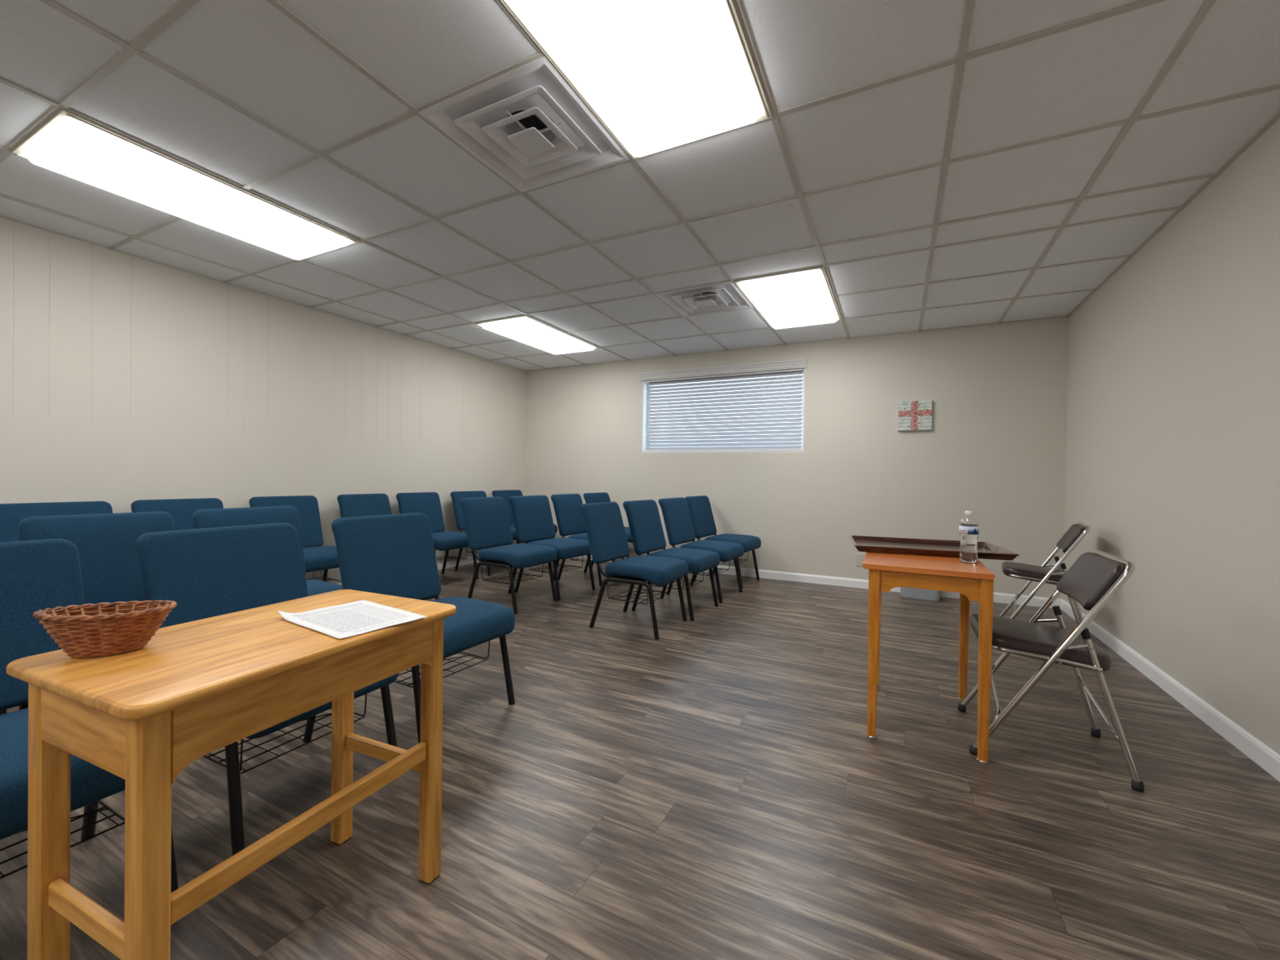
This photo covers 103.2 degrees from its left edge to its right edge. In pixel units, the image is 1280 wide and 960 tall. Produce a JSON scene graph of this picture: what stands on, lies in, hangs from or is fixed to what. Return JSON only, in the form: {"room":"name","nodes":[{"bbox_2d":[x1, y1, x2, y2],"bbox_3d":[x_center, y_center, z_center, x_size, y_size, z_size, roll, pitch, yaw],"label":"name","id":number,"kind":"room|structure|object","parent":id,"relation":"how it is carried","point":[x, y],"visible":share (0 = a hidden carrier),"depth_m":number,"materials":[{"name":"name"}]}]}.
{"room":"church meeting room","nodes":[
{"label":"church meeting room","id":0,"kind":"room"},
{"bbox_2d":[0,216,525,582],"bbox_3d":[-3.460,-0.413,3.158,0.120,2.790,8.253,1,1,27],"label":"wall","id":1,"kind":"structure","parent":0,"point":[126,379],"depth_m":3.70,"materials":[{"name":"paint"}]},
{"bbox_2d":[328,555,486,585],"bbox_3d":[-3.397,0.941,3.187,0.014,0.084,8.119,1,1,27],"label":"baseboard","id":2,"kind":"structure","parent":1,"relation":"attached to","point":[469,559],"depth_m":5.73,"materials":[{"name":"white paint"}]},
{"bbox_2d":[0,558,1279,959],"bbox_3d":[-0.822,1.083,1.965,5.958,0.100,8.503,1,1,27],"label":"floor","id":3,"kind":"structure","parent":0,"point":[715,787],"depth_m":1.62,"materials":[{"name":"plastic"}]},
{"bbox_2d":[0,709,6,715],"bbox_3d":[-2.420,0.586,1.561,0.679,0.861,0.506,1,1,27],"label":"upholstered chair","id":4,"kind":"object","parent":3,"relation":"on","point":[2,712],"visible":0.02,"depth_m":1.65,"materials":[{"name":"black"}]},
{"bbox_2d":[0,501,112,542],"bbox_3d":[-3.123,0.565,2.796,0.679,0.861,0.506,1,1,27],"label":"upholstered chair","id":5,"kind":"object","parent":3,"relation":"on","point":[11,514],"visible":0.03,"depth_m":2.84,"materials":[{"name":"blue fabric"}]},
{"bbox_2d":[0,538,178,893],"bbox_3d":[-1.508,0.604,1.150,0.679,0.861,0.506,1,1,27],"label":"upholstered chair","id":6,"kind":"object","parent":3,"relation":"on","point":[36,575],"visible":0.3,"depth_m":1.32,"materials":[{"name":"blue fabric"}]},
{"bbox_2d":[17,511,174,710],"bbox_3d":[-2.145,0.586,2.104,0.679,0.861,0.506,1,1,31],"label":"upholstered chair","id":7,"kind":"object","parent":3,"relation":"on","point":[105,543],"visible":0.17,"depth_m":2.21,"materials":[{"name":"blue fabric"}]},
{"bbox_2d":[130,497,223,530],"bbox_3d":[-2.871,0.564,3.294,0.679,0.861,0.506,1,1,30],"label":"upholstered chair","id":8,"kind":"object","parent":3,"relation":"on","point":[182,510],"visible":0.11,"depth_m":3.40,"materials":[{"name":"blue fabric"}]},
{"bbox_2d":[6,589,456,959],"bbox_3d":[-0.815,0.684,1.130,0.448,0.712,0.666,1,1,23],"label":"oak desk","id":9,"kind":"object","parent":3,"relation":"on","point":[197,689],"visible":0.96,"depth_m":0.91,"materials":[{"name":"brown wood"}]},
{"bbox_2d":[32,600,177,657],"bbox_3d":[-1.009,0.281,0.965,0.193,0.090,0.118,1,1,-33],"label":"wicker basket","id":10,"kind":"object","parent":9,"relation":"on","point":[113,628],"visible":1,"depth_m":0.94,"materials":[{"name":"wicker"}]},
{"bbox_2d":[277,600,426,639],"bbox_3d":[-0.685,0.319,1.212,0.279,0.018,0.205,1,1,32],"label":"printed paper","id":11,"kind":"object","parent":9,"relation":"on","point":[340,621],"visible":1,"depth_m":1.20,"materials":[{"name":"white paper"}]},
{"bbox_2d":[135,522,399,856],"bbox_3d":[-1.224,0.603,1.689,0.679,0.861,0.506,1,1,26],"label":"upholstered chair","id":12,"kind":"object","parent":3,"relation":"on","point":[213,571],"visible":0.34,"depth_m":1.71,"materials":[{"name":"blue fabric"}]},
{"bbox_2d":[191,506,342,595],"bbox_3d":[-1.888,0.585,2.613,0.679,0.861,0.506,1,1,31],"label":"upholstered chair","id":13,"kind":"object","parent":3,"relation":"on","point":[229,517],"visible":0.09,"depth_m":2.70,"materials":[{"name":"blue fabric"}]},
{"bbox_2d":[248,495,341,583],"bbox_3d":[-2.573,0.564,3.883,0.679,0.861,0.506,1,1,30],"label":"upholstered chair","id":14,"kind":"object","parent":3,"relation":"on","point":[317,557],"visible":0.41,"depth_m":4.03,"materials":[{"name":"blue fabric"}]},
{"bbox_2d":[337,493,391,517],"bbox_3d":[-2.263,0.563,4.496,0.679,0.861,0.506,1,1,27],"label":"upholstered chair","id":15,"kind":"object","parent":3,"relation":"on","point":[353,504],"visible":0.23,"depth_m":4.57,"materials":[{"name":"blue fabric"}]},
{"bbox_2d":[331,512,515,743],"bbox_3d":[-0.967,0.602,2.273,0.679,0.861,0.506,1,1,29],"label":"upholstered chair","id":16,"kind":"object","parent":3,"relation":"on","point":[388,554],"visible":0.57,"depth_m":2.29,"materials":[{"name":"blue fabric"}]},
{"bbox_2d":[395,492,479,579],"bbox_3d":[-2.005,0.562,5.018,0.679,0.861,0.506,1,1,29],"label":"upholstered chair","id":17,"kind":"object","parent":3,"relation":"on","point":[428,504],"visible":0.54,"depth_m":5.06,"materials":[{"name":"blue fabric"}]},
{"bbox_2d":[450,490,519,576],"bbox_3d":[-1.698,0.562,5.614,0.679,0.861,0.506,1,1,30],"label":"upholstered chair","id":18,"kind":"object","parent":3,"relation":"on","point":[456,496],"visible":0.2,"depth_m":5.54,"materials":[{"name":"blue fabric"}]},
{"bbox_2d":[459,496,557,614],"bbox_3d":[-1.088,0.584,4.195,0.679,0.861,0.506,1,1,29],"label":"upholstered chair","id":19,"kind":"object","parent":3,"relation":"on","point":[486,522],"visible":1,"depth_m":4.14,"materials":[{"name":"blue fabric"}]},
{"bbox_2d":[492,489,557,544],"bbox_3d":[-1.409,0.561,6.185,0.679,0.861,0.506,1,1,30],"label":"upholstered chair","id":20,"kind":"object","parent":3,"relation":"on","point":[506,495],"visible":0.17,"depth_m":6.23,"materials":[{"name":"blue fabric"}]},
{"bbox_2d":[509,495,595,599],"bbox_3d":[-0.807,0.584,4.651,0.679,0.861,0.506,1,1,33],"label":"upholstered chair","id":21,"kind":"object","parent":3,"relation":"on","point":[532,514],"visible":0.77,"depth_m":4.64,"materials":[{"name":"blue fabric"}]},
{"bbox_2d":[551,493,627,586],"bbox_3d":[-0.524,0.583,5.220,0.679,0.861,0.506,1,1,28],"label":"upholstered chair","id":22,"kind":"object","parent":3,"relation":"on","point":[569,517],"visible":0.48,"depth_m":5.22,"materials":[{"name":"blue fabric"}]},
{"bbox_2d":[582,492,649,568],"bbox_3d":[-0.254,0.583,5.756,0.679,0.861,0.506,1,1,28],"label":"upholstered chair","id":23,"kind":"object","parent":3,"relation":"on","point":[597,497],"visible":0.12,"depth_m":5.76,"materials":[{"name":"blue fabric"}]},
{"bbox_2d":[579,501,688,639],"bbox_3d":[-0.043,0.604,3.651,0.679,0.861,0.506,1,1,27],"label":"upholstered chair","id":24,"kind":"object","parent":3,"relation":"on","point":[603,521],"visible":1,"depth_m":3.56,"materials":[{"name":"blue fabric"}]},
{"bbox_2d":[622,499,719,621],"bbox_3d":[0.250,0.605,4.097,0.679,0.861,0.506,1,1,30],"label":"upholstered chair","id":25,"kind":"object","parent":3,"relation":"on","point":[646,531],"visible":0.68,"depth_m":4.04,"materials":[{"name":"blue fabric"}]},
{"bbox_2d":[657,497,743,603],"bbox_3d":[0.554,0.605,4.639,0.679,0.861,0.506,1,1,31],"label":"upholstered chair","id":26,"kind":"object","parent":3,"relation":"on","point":[675,511],"visible":0.75,"depth_m":4.59,"materials":[{"name":"blue fabric"}]},
{"bbox_2d":[684,495,760,588],"bbox_3d":[0.845,0.604,5.204,0.679,0.861,0.506,1,1,32],"label":"upholstered chair","id":27,"kind":"object","parent":3,"relation":"on","point":[700,507],"visible":0.62,"depth_m":5.17,"materials":[{"name":"blue fabric"}]},
{"bbox_2d":[900,586,940,601],"bbox_3d":[2.527,0.904,4.578,0.357,0.315,0.256,1,1,27],"label":"waste bin","id":28,"kind":"object","parent":3,"relation":"on","point":[906,593],"visible":0.33,"depth_m":4.49,"materials":[{"name":"grey plastic"}]},
{"bbox_2d":[862,551,995,763],"bbox_3d":[1.261,0.705,2.291,0.453,0.715,0.675,1,1,26],"label":"side table","id":29,"kind":"object","parent":3,"relation":"on","point":[886,571],"visible":0.95,"depth_m":2.04,"materials":[{"name":"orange wood"}]},
{"bbox_2d":[848,535,1019,560],"bbox_3d":[1.409,0.331,2.521,0.666,0.031,0.460,1,1,19],"label":"serving tray","id":30,"kind":"object","parent":29,"relation":"on","point":[927,547],"visible":1,"depth_m":2.52,"materials":[{"name":"brown wood"}]},
{"bbox_2d":[959,511,979,563],"bbox_3d":[1.393,0.241,2.151,0.072,0.218,0.072,1,1,27],"label":"water bottle","id":31,"kind":"object","parent":29,"relation":"on","point":[969,526],"visible":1,"depth_m":2.13,"materials":[{"name":"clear plastic"}]},
{"bbox_2d":[967,526,978,534],"bbox_3d":[1.392,0.212,2.118,0.044,0.030,0.007,1,0,4],"label":"print","id":32,"kind":"object","parent":31,"relation":"attached to","point":[971,530],"depth_m":2.12},
{"bbox_2d":[998,522,1090,627],"bbox_3d":[2.788,0.682,3.520,0.509,0.786,0.449,1,1,34],"label":"folding chair","id":33,"kind":"object","parent":3,"relation":"on","point":[1077,532],"visible":0.77,"depth_m":3.42,"materials":[{"name":"grey metal"}]},
{"bbox_2d":[957,549,1144,792],"bbox_3d":[1.613,0.676,2.049,0.509,0.786,0.449,1,1,27],"label":"folding chair","id":34,"kind":"object","parent":3,"relation":"on","point":[1096,575],"visible":0.95,"depth_m":1.92,"materials":[{"name":"silver metal"}]},
{"bbox_2d":[0,0,1279,370],"bbox_3d":[-0.810,-1.423,1.883,5.711,0.036,8.133,1,1,27],"label":"ceiling","id":35,"kind":"structure","parent":0,"point":[943,163],"depth_m":2.20,"materials":[{"name":"tile"}]},
{"bbox_2d":[10,108,359,260],"bbox_3d":[-2.214,-1.462,2.628,0.604,0.124,1.213,1,1,27],"label":"ceiling light","id":36,"kind":"object","parent":35,"relation":"attached to","point":[70,144],"visible":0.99,"depth_m":2.42,"materials":[{"name":"white plastic"}]},
{"bbox_2d":[418,56,631,191],"bbox_3d":[-0.444,-1.443,2.075,0.604,0.129,0.604,1,1,27],"label":"ceiling vent","id":37,"kind":"object","parent":35,"relation":"in","point":[526,123],"visible":1,"depth_m":2.04,"materials":[{"name":"white metal"}]},
{"bbox_2d":[475,315,599,354],"bbox_3d":[-0.976,-1.465,5.076,0.604,0.124,1.213,1,1,27],"label":"ceiling light","id":38,"kind":"object","parent":35,"relation":"attached to","point":[526,329],"visible":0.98,"depth_m":4.91,"materials":[{"name":"white plastic"}]},
{"bbox_2d":[500,0,772,159],"bbox_3d":[-0.038,-1.420,1.528,0.604,0.124,1.213,1,1,27],"label":"ceiling light","id":39,"kind":"object","parent":35,"relation":"attached to","point":[659,75],"visible":0.99,"depth_m":1.66,"materials":[{"name":"white plastic"}]},
{"bbox_2d":[654,281,753,316],"bbox_3d":[0.519,-1.445,3.979,0.604,0.129,0.604,1,1,27],"label":"ceiling vent","id":40,"kind":"object","parent":35,"relation":"in","point":[726,296],"visible":0.98,"depth_m":3.99,"materials":[{"name":"white metal"}]},
{"bbox_2d":[733,266,841,328],"bbox_3d":[1.200,-1.422,3.976,0.604,0.124,1.213,1,1,27],"label":"ceiling light","id":41,"kind":"object","parent":35,"relation":"attached to","point":[806,297],"visible":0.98,"depth_m":3.80,"materials":[{"name":"white plastic"}]},
{"bbox_2d":[524,315,1069,599],"bbox_3d":[1.042,-0.365,5.594,5.958,2.790,0.160,1,1,27],"label":"wall","id":42,"kind":"structure","parent":0,"point":[994,448],"depth_m":4.94,"materials":[{"name":"paint"}]},
{"bbox_2d":[642,368,804,453],"bbox_3d":[0.888,-0.737,5.667,1.844,0.862,0.149,1,1,27],"label":"window","id":43,"kind":"structure","parent":42,"relation":"in","point":[645,397],"depth_m":5.71,"materials":[{"name":"white paint"}]},
{"bbox_2d":[638,359,806,452],"bbox_3d":[0.849,-0.780,5.615,1.904,0.923,0.122,1,1,27],"label":"window blind","id":44,"kind":"object","parent":43,"relation":"attached to","point":[789,367],"visible":1,"depth_m":5.59,"materials":[{"name":"grey plastic"}]},
{"bbox_2d":[573,555,1062,608],"bbox_3d":[0.983,0.988,5.528,5.718,0.084,0.014,1,1,27],"label":"baseboard","id":45,"kind":"structure","parent":42,"relation":"attached to","point":[1000,597],"depth_m":5.04,"materials":[{"name":"white paint"}]},
{"bbox_2d":[855,554,863,566],"bbox_3d":[2.142,0.781,4.945,0.072,0.116,0.007,1,1,27],"label":"wall outlet","id":46,"kind":"object","parent":42,"relation":"attached to","point":[859,557],"visible":0.93,"depth_m":4.95,"materials":[{"name":"beige paint"}]},
{"bbox_2d":[897,400,932,431],"bbox_3d":[2.555,-0.598,4.720,0.278,0.278,0.034,1,1,27],"label":"wall plaque","id":47,"kind":"object","parent":42,"relation":"attached to","point":[913,415],"visible":1,"depth_m":4.71,"materials":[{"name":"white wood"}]},
{"bbox_2d":[911,400,918,430],"bbox_3d":[2.547,-0.597,4.707,0.054,0.274,0.002,1,1,27],"label":"print","id":48,"kind":"object","parent":47,"relation":"attached to","point":[914,404],"depth_m":4.71},
{"bbox_2d":[899,403,930,426],"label":"print","id":49,"kind":"object","parent":47,"relation":"attached to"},
{"bbox_2d":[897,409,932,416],"bbox_3d":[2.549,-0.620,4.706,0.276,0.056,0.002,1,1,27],"label":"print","id":50,"kind":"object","parent":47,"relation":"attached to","point":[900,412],"depth_m":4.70},
{"bbox_2d":[1062,118,1279,755],"bbox_3d":[1.748,-0.310,0.523,0.120,2.790,8.253,1,1,27],"label":"wall","id":51,"kind":"structure","parent":0,"point":[1173,437],"depth_m":2.38,"materials":[{"name":"paint"}]},
{"bbox_2d":[1061,599,1279,782],"bbox_3d":[1.692,1.041,0.613,0.014,0.084,8.119,1,1,27],"label":"baseboard","id":52,"kind":"structure","parent":51,"relation":"attached to","point":[1255,749],"depth_m":2.33,"materials":[{"name":"white paint"}]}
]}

